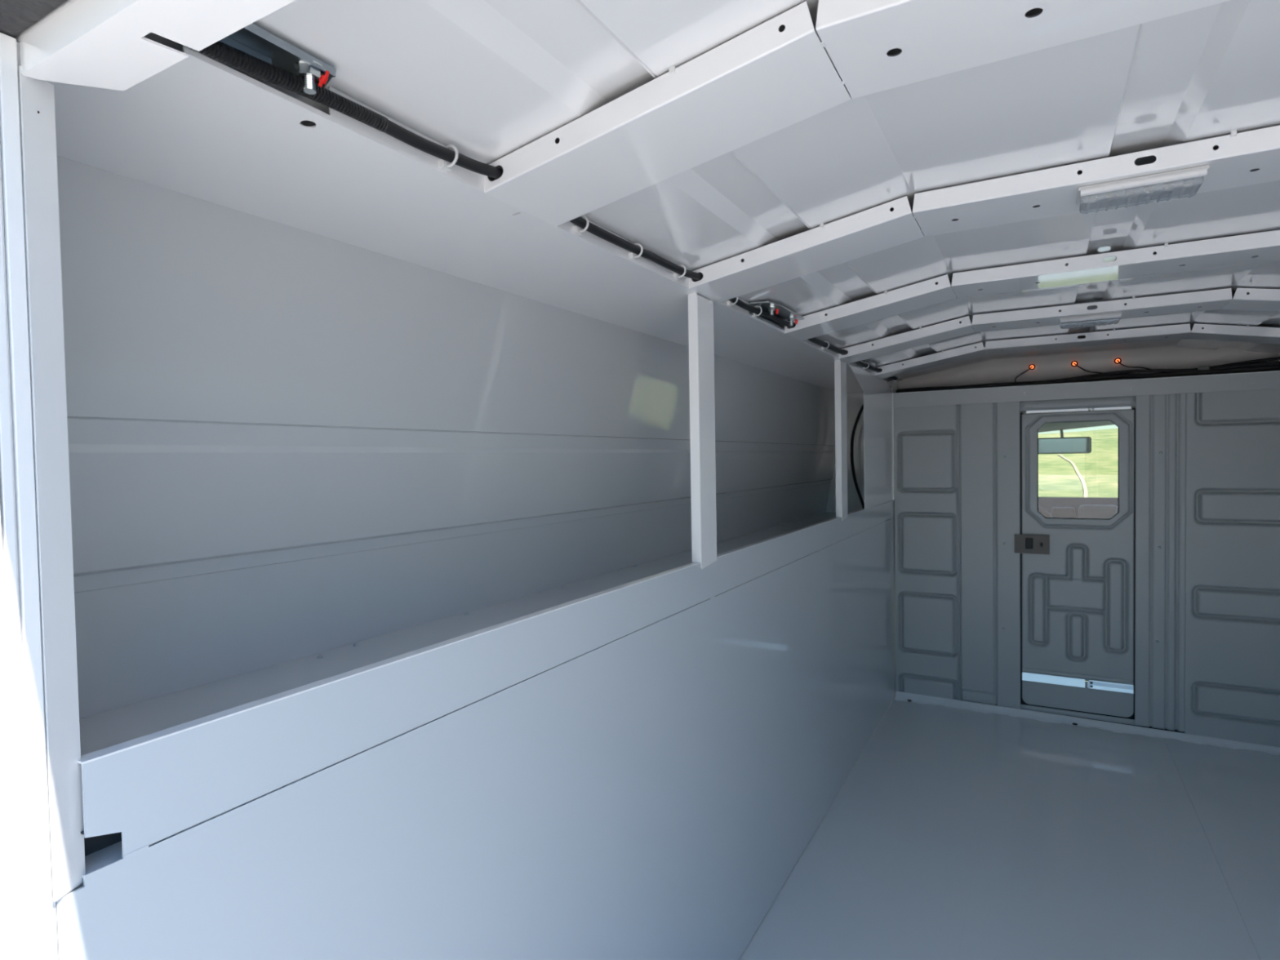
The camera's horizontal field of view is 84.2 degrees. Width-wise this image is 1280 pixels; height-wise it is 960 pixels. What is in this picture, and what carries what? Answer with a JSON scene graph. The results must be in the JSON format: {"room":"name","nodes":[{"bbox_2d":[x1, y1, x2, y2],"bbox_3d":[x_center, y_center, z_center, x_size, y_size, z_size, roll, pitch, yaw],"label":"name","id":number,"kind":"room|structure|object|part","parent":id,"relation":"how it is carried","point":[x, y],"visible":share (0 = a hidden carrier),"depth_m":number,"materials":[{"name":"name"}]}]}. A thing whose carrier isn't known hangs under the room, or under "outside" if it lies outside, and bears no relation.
{"room":"vehicle interior","nodes":[
{"label":"vehicle interior","id":0,"kind":"room"},
{"bbox_2d":[56,155,835,893],"bbox_3d":[0.088,0.344,2.035,0.257,1.393,3.193,0,2,29],"label":"panel","id":1,"kind":"object","parent":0,"point":[286,442],"visible":0.54,"depth_m":0.96,"materials":[{"name":"paint"}]},
{"bbox_2d":[55,517,895,959],"bbox_3d":[0.375,0.613,1.804,0.002,0.799,3.055,0,2,29],"label":"wall","id":2,"kind":"structure","parent":0,"point":[652,792],"depth_m":0.98,"materials":[{"name":"white metal"}]},
{"bbox_2d":[0,32,85,959],"bbox_3d":[-0.407,0.404,0.464,0.055,1.360,0.070,0,2,29],"label":"door frame","id":3,"kind":"structure","parent":2,"relation":"attached to","point":[28,913],"depth_m":0.45,"materials":[{"name":"white paint"}]},
{"bbox_2d":[13,0,295,90],"bbox_3d":[0.215,-0.322,0.127,1.969,0.132,0.043,0,2,29],"label":"header","id":4,"kind":"object","parent":3,"relation":"attached to","point":[95,43],"visible":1,"depth_m":0.41,"materials":[{"name":"white paint"}]},
{"bbox_2d":[0,0,67,37],"bbox_3d":[0.190,-0.336,0.084,1.570,0.120,0.055,0,2,29],"label":"weatherstrip","id":5,"kind":"object","parent":4,"relation":"attached to","point":[16,16],"visible":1,"depth_m":0.42,"materials":[{"name":"black plastic"}]},
{"bbox_3d":[0.205,-0.332,0.108,1.969,0.110,0.001,0,2,29],"label":"plate","id":6,"kind":"part","parent":4,"relation":"part of","materials":[{"name":"white paint"}]},
{"bbox_3d":[0.207,-0.266,0.110,1.367,0.022,0.001,0,2,29],"label":"plate","id":7,"kind":"part","parent":4,"relation":"part of","materials":[{"name":"white paint"}]},
{"bbox_2d":[78,500,893,878],"bbox_3d":[0.352,0.179,1.809,0.045,0.080,3.040,0,2,29],"label":"rail","id":8,"kind":"object","parent":2,"relation":"attached to","point":[139,793],"visible":0.9,"depth_m":0.66,"materials":[{"name":"white metal"}]},
{"bbox_2d":[79,511,849,755],"bbox_3d":[0.260,0.205,1.950,0.317,0.006,3.113,0,2,29],"label":"shelf","id":9,"kind":"object","parent":8,"relation":"attached to","point":[101,731],"visible":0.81,"depth_m":0.96,"materials":[{"name":"metal"}]},
{"bbox_2d":[688,292,716,568],"bbox_3d":[0.122,-0.092,1.372,0.022,0.521,0.074,0,2,29],"label":"support post","id":10,"kind":"object","parent":8,"relation":"on","point":[700,309],"visible":1,"depth_m":1.35,"materials":[{"name":"white metal"}]},
{"bbox_2d":[834,360,847,520],"bbox_3d":[0.662,-0.129,2.329,0.022,0.522,0.077,0,2,29],"label":"support post","id":11,"kind":"object","parent":8,"relation":"on","point":[840,366],"visible":1,"depth_m":2.30,"materials":[{"name":"white metal"}]},
{"bbox_3d":[0.669,-0.127,2.325,0.002,0.518,0.077,0,2,29],"label":"plate","id":12,"kind":"part","parent":11,"relation":"part of","materials":[{"name":"white paint"}]},
{"bbox_2d":[819,379,897,550],"bbox_3d":[1.006,0.263,3.324,0.388,1.450,0.002,0,2,29],"label":"trim","id":13,"kind":"structure","parent":2,"relation":"attached to","point":[855,401],"depth_m":3.31,"materials":[{"name":"white paint"}]},
{"bbox_2d":[848,363,897,681],"bbox_3d":[0.943,0.274,2.809,0.007,1.400,0.958,0,2,29],"label":"panel","id":14,"kind":"object","parent":2,"relation":"attached to","point":[878,397],"visible":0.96,"depth_m":2.81,"materials":[{"name":"white paint"}]},
{"bbox_3d":[0.902,-0.151,2.738,0.002,0.507,0.822,0,2,29],"label":"plate","id":15,"kind":"part","parent":14,"relation":"part of","materials":[{"name":"white paint"}]},
{"bbox_2d":[144,0,1279,381],"bbox_3d":[1.001,-0.426,1.521,1.994,0.150,3.260,0,2,29],"label":"ceiling","id":16,"kind":"structure","parent":0,"point":[488,80],"depth_m":0.86,"materials":[{"name":"white paint"}]},
{"bbox_2d":[219,23,336,94],"bbox_3d":[-0.346,-0.340,0.551,0.086,0.024,0.212,0,2,29],"label":"bracket","id":17,"kind":"object","parent":16,"relation":"attached to","point":[251,39],"visible":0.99,"depth_m":0.58,"materials":[{"name":"metal"}]},
{"bbox_2d":[47,45,897,393],"bbox_3d":[0.285,-0.376,1.885,0.236,0.051,3.168,0,2,29],"label":"soffit panel","id":18,"kind":"object","parent":16,"relation":"attached to","point":[199,126],"visible":0.86,"depth_m":0.79,"materials":[{"name":"white paint"}]},
{"bbox_2d":[439,144,457,171],"bbox_3d":[-0.204,-0.346,0.758,0.023,0.025,0.012,0,2,29],"label":"clip","id":19,"kind":"object","parent":18,"relation":"attached to","point":[446,166],"visible":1,"depth_m":0.76,"materials":[{"name":"white plastic"}]},
{"bbox_2d":[573,215,589,235],"bbox_3d":[-0.081,-0.352,0.976,0.023,0.025,0.012,0,2,29],"label":"clip","id":20,"kind":"object","parent":18,"relation":"attached to","point":[577,230],"visible":0.88,"depth_m":0.97,"materials":[{"name":"white plastic"}]},
{"bbox_2d":[629,243,643,260],"bbox_3d":[-0.006,-0.358,1.109,0.023,0.025,0.012,0,2,29],"label":"clip","id":21,"kind":"object","parent":18,"relation":"attached to","point":[633,256],"visible":0.88,"depth_m":1.11,"materials":[{"name":"white plastic"}]},
{"bbox_2d":[673,264,686,279],"bbox_3d":[0.070,-0.366,1.243,0.023,0.025,0.012,0,2,29],"label":"clip","id":22,"kind":"object","parent":18,"relation":"attached to","point":[676,276],"visible":0.84,"depth_m":1.24,"materials":[{"name":"white plastic"}]},
{"bbox_2d":[727,297,737,306],"bbox_3d":[0.190,-0.371,1.457,0.023,0.025,0.012,0,2,29],"label":"clip","id":23,"kind":"object","parent":18,"relation":"attached to","point":[730,304],"visible":0.69,"depth_m":1.46,"materials":[{"name":"white plastic"}]},
{"bbox_2d":[751,306,762,317],"bbox_3d":[0.261,-0.377,1.583,0.023,0.025,0.012,0,2,29],"label":"clip","id":24,"kind":"object","parent":18,"relation":"attached to","point":[755,315],"visible":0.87,"depth_m":1.58,"materials":[{"name":"white plastic"}]},
{"bbox_2d":[822,341,829,350],"bbox_3d":[0.546,-0.397,2.088,0.023,0.025,0.012,0,2,29],"label":"clip","id":25,"kind":"object","parent":18,"relation":"attached to","point":[823,348],"visible":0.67,"depth_m":2.09,"materials":[{"name":"white plastic"}]},
{"bbox_2d":[850,404,864,509],"bbox_3d":[1.031,-0.135,3.203,0.158,0.563,0.020,0,2,33],"label":"cable","id":26,"kind":"object","parent":18,"relation":"hanging from","point":[862,406],"visible":0.7,"depth_m":3.23,"materials":[{"name":"black rubber"}]},
{"bbox_2d":[173,40,897,380],"bbox_3d":[0.360,-0.380,1.750,0.027,0.029,2.995,0,2,29],"label":"harness","id":27,"kind":"object","parent":16,"relation":"attached to","point":[219,51],"visible":0.62,"depth_m":0.69,"materials":[{"name":"black plastic"}]},
{"bbox_2d":[748,301,804,330],"bbox_3d":[0.323,-0.382,1.655,0.052,0.025,0.245,0,2,29],"label":"bracket","id":28,"kind":"object","parent":16,"relation":"attached to","point":[777,310],"visible":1,"depth_m":1.65,"materials":[{"name":"metal"}]},
{"bbox_3d":[0.324,-0.393,1.655,0.051,0.003,0.245,0,2,29],"label":"plate","id":29,"kind":"part","parent":28,"relation":"part of","materials":[{"name":"metal"}]},
{"bbox_2d":[484,0,1231,226],"bbox_3d":[0.450,-0.385,0.544,1.379,0.098,0.147,0,2,29],"label":"bow","id":30,"kind":"object","parent":16,"relation":"attached to","point":[764,81],"visible":0.99,"depth_m":0.69,"materials":[{"name":"white paint"}]},
{"bbox_3d":[0.020,-0.382,0.787,0.391,0.094,0.144,0,2,29],"label":"arm","id":31,"kind":"part","parent":30,"relation":"part of","materials":[{"name":"white paint"}]},
{"bbox_2d":[688,124,1279,302],"bbox_3d":[0.720,-0.403,1.022,1.379,0.098,0.147,0,2,29],"label":"bow","id":32,"kind":"object","parent":16,"relation":"attached to","point":[1250,157],"visible":0.88,"depth_m":1.10,"materials":[{"name":"white paint"}]},
{"bbox_3d":[0.290,-0.400,1.266,0.391,0.094,0.144,0,2,29],"label":"arm","id":33,"kind":"part","parent":32,"relation":"part of","materials":[{"name":"white paint"}]},
{"bbox_2d":[1075,164,1209,213],"bbox_3d":[0.704,-0.407,1.001,0.148,0.022,0.072,0,2,29],"label":"dome light","id":34,"kind":"object","parent":32,"relation":"attached to","point":[1183,183],"visible":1,"depth_m":0.98,"materials":[{"name":"white plastic"}]},
{"bbox_2d":[784,230,1279,341],"bbox_3d":[0.994,-0.421,1.509,1.379,0.098,0.147,0,2,29],"label":"bow","id":35,"kind":"object","parent":16,"relation":"attached to","point":[1264,246],"visible":0.98,"depth_m":1.53,"materials":[{"name":"white paint"}]},
{"bbox_3d":[0.565,-0.419,1.753,0.391,0.094,0.144,0,2,29],"label":"arm","id":36,"kind":"part","parent":35,"relation":"part of","materials":[{"name":"white paint"}]},
{"bbox_2d":[839,288,1279,363],"bbox_3d":[1.266,-0.440,1.991,1.379,0.098,0.147,0,2,29],"label":"bow","id":37,"kind":"object","parent":16,"relation":"attached to","point":[1258,299],"visible":0.88,"depth_m":1.97,"materials":[{"name":"white paint"}]},
{"bbox_3d":[0.837,-0.437,2.235,0.391,0.094,0.144,0,2,29],"label":"arm","id":38,"kind":"part","parent":37,"relation":"part of","materials":[{"name":"white paint"}]},
{"bbox_2d":[1058,311,1122,328],"bbox_3d":[1.258,-0.445,1.983,0.148,0.022,0.072,0,2,29],"label":"dome light","id":39,"kind":"object","parent":37,"relation":"attached to","point":[1104,319],"visible":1,"depth_m":1.96,"materials":[{"name":"white plastic"}]},
{"bbox_3d":[1.697,-0.438,1.750,0.391,0.093,0.144,0,2,29],"label":"arm","id":40,"kind":"part","parent":37,"relation":"part of","materials":[{"name":"white paint"}]},
{"bbox_2d":[874,323,1279,378],"bbox_3d":[1.543,-0.459,2.482,1.379,0.098,0.147,0,2,29],"label":"bow","id":41,"kind":"object","parent":16,"relation":"attached to","point":[1246,333],"visible":0.97,"depth_m":2.43,"materials":[{"name":"white paint"}]},
{"bbox_3d":[1.113,-0.456,2.725,0.391,0.094,0.144,0,2,29],"label":"arm","id":42,"kind":"part","parent":41,"relation":"part of","materials":[{"name":"white paint"}]},
{"bbox_3d":[1.974,-0.457,2.240,0.391,0.093,0.144,0,2,29],"label":"arm","id":43,"kind":"part","parent":41,"relation":"part of","materials":[{"name":"white paint"}]},
{"bbox_2d":[894,338,1279,389],"bbox_3d":[1.698,-0.426,2.757,2.050,0.180,0.455,0,2,29],"label":"cap","id":44,"kind":"object","parent":16,"relation":"attached to","point":[1054,363],"visible":0.3,"depth_m":2.92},
{"bbox_2d":[1014,364,1035,382],"bbox_3d":[1.620,-0.446,2.996,0.099,0.088,0.025,-1,2,-10],"label":"marker light","id":45,"kind":"object","parent":44,"relation":"attached to","point":[1031,366],"visible":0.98,"depth_m":3.00,"materials":[{"name":"orange plastic"}]},
{"bbox_2d":[1071,360,1102,373],"bbox_3d":[1.830,-0.454,2.873,0.013,0.075,0.151,-2,2,-37],"label":"marker light","id":46,"kind":"object","parent":44,"relation":"attached to","point":[1074,363],"visible":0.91,"depth_m":2.92,"materials":[{"name":"orange plastic"}]},
{"bbox_2d":[1114,357,1149,368],"bbox_3d":[1.956,-0.457,2.802,0.014,0.070,0.143,-2,2,-35],"label":"marker light","id":47,"kind":"object","parent":44,"relation":"attached to","point":[1117,361],"visible":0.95,"depth_m":2.84,"materials":[{"name":"orange plastic"}]},
{"bbox_2d":[739,697,1279,959],"bbox_3d":[0.977,1.027,1.475,1.409,0.030,3.140,0,2,29],"label":"floor","id":48,"kind":"structure","parent":0,"point":[953,833],"depth_m":1.91,"materials":[{"name":"grey paint"}]},
{"bbox_2d":[893,388,1279,746],"bbox_3d":[1.724,0.317,2.802,1.367,1.279,0.032,0,2,29],"label":"bulkhead","id":49,"kind":"object","parent":48,"relation":"on","point":[1207,600],"visible":1,"depth_m":2.67,"materials":[{"name":"grey paint"}]},
{"bbox_3d":[1.246,0.318,3.073,0.268,1.279,0.028,0,2,29],"label":"embossed panel","id":50,"kind":"part","parent":49,"relation":"part of","materials":[{"name":"grey paint"}]},
{"bbox_2d":[964,406,1184,733],"bbox_3d":[2.391,0.508,3.984,1.950,1.817,2.650,0,2,29],"label":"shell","id":51,"kind":"object","parent":49,"relation":"attached to","point":[1024,411],"visible":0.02,"depth_m":3.34,"materials":[{"name":"grey metal"}]},
{"bbox_3d":[1.849,0.525,2.774,1.605,1.670,0.010,0,2,29],"label":"panel","id":52,"kind":"part","parent":51,"relation":"part of","materials":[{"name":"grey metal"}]},
{"bbox_2d":[1020,407,1135,719],"bbox_3d":[1.726,0.328,2.808,0.410,1.206,0.024,0,2,29],"label":"sliding door","id":53,"kind":"structure","parent":49,"relation":"attached to","point":[1077,469],"depth_m":2.80,"materials":[{"name":"grey paint"}]},
{"bbox_2d":[1014,533,1049,554],"bbox_3d":[1.581,0.259,2.860,0.124,0.078,0.010,0,2,29],"label":"door latch","id":54,"kind":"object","parent":53,"relation":"attached to","point":[1024,544],"depth_m":2.85,"materials":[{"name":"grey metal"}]},
{"bbox_3d":[1.572,0.256,2.862,0.030,0.048,0.006,0,2,29],"label":"finger pull","id":55,"kind":"part","parent":54,"relation":"part of","materials":[{"name":"black plastic"}]},
{"bbox_3d":[1.731,0.855,2.814,0.376,0.121,0.002,0,2,29],"label":"kick plate","id":56,"kind":"part","parent":53,"relation":"part of","materials":[{"name":"grey paint"}]},
{"bbox_2d":[1022,671,1133,693],"bbox_3d":[1.727,0.803,2.807,0.376,0.031,0.016,0,2,29],"label":"door track","id":57,"kind":"object","parent":49,"relation":"attached to","point":[1120,687],"visible":1,"depth_m":2.81,"materials":[{"name":"silver metal"}]},
{"bbox_2d":[1026,406,1131,413],"bbox_3d":[1.710,-0.274,2.773,0.350,0.010,0.012,0,2,29],"label":"door track","id":58,"kind":"object","parent":49,"relation":"attached to","point":[1119,407],"visible":1,"depth_m":2.77,"materials":[{"name":"silver metal"}]},
{"bbox_2d":[893,370,1279,407],"bbox_3d":[1.717,-0.350,2.786,1.365,0.062,0.066,0,2,29],"label":"rail","id":59,"kind":"object","parent":49,"relation":"attached to","point":[1259,380],"visible":1,"depth_m":2.73,"materials":[{"name":"grey metal"}]},
{"bbox_2d":[896,356,1279,392],"bbox_3d":[1.742,-0.413,2.839,1.356,0.068,0.072,0,2,29],"label":"harness","id":60,"kind":"object","parent":59,"relation":"on","point":[1251,366],"visible":0.84,"depth_m":2.72,"materials":[{"name":"black rubber"}]},
{"bbox_3d":[2.173,0.313,2.551,0.339,1.271,0.028,0,2,29],"label":"ribbed panel","id":61,"kind":"part","parent":49,"relation":"part of","materials":[{"name":"grey paint"}]},
{"bbox_2d":[894,690,1279,755],"bbox_3d":[1.717,0.949,2.787,1.363,0.026,0.055,0,2,29],"label":"trim","id":62,"kind":"structure","parent":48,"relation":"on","point":[900,695],"depth_m":2.79,"materials":[{"name":"white metal"}]}
]}

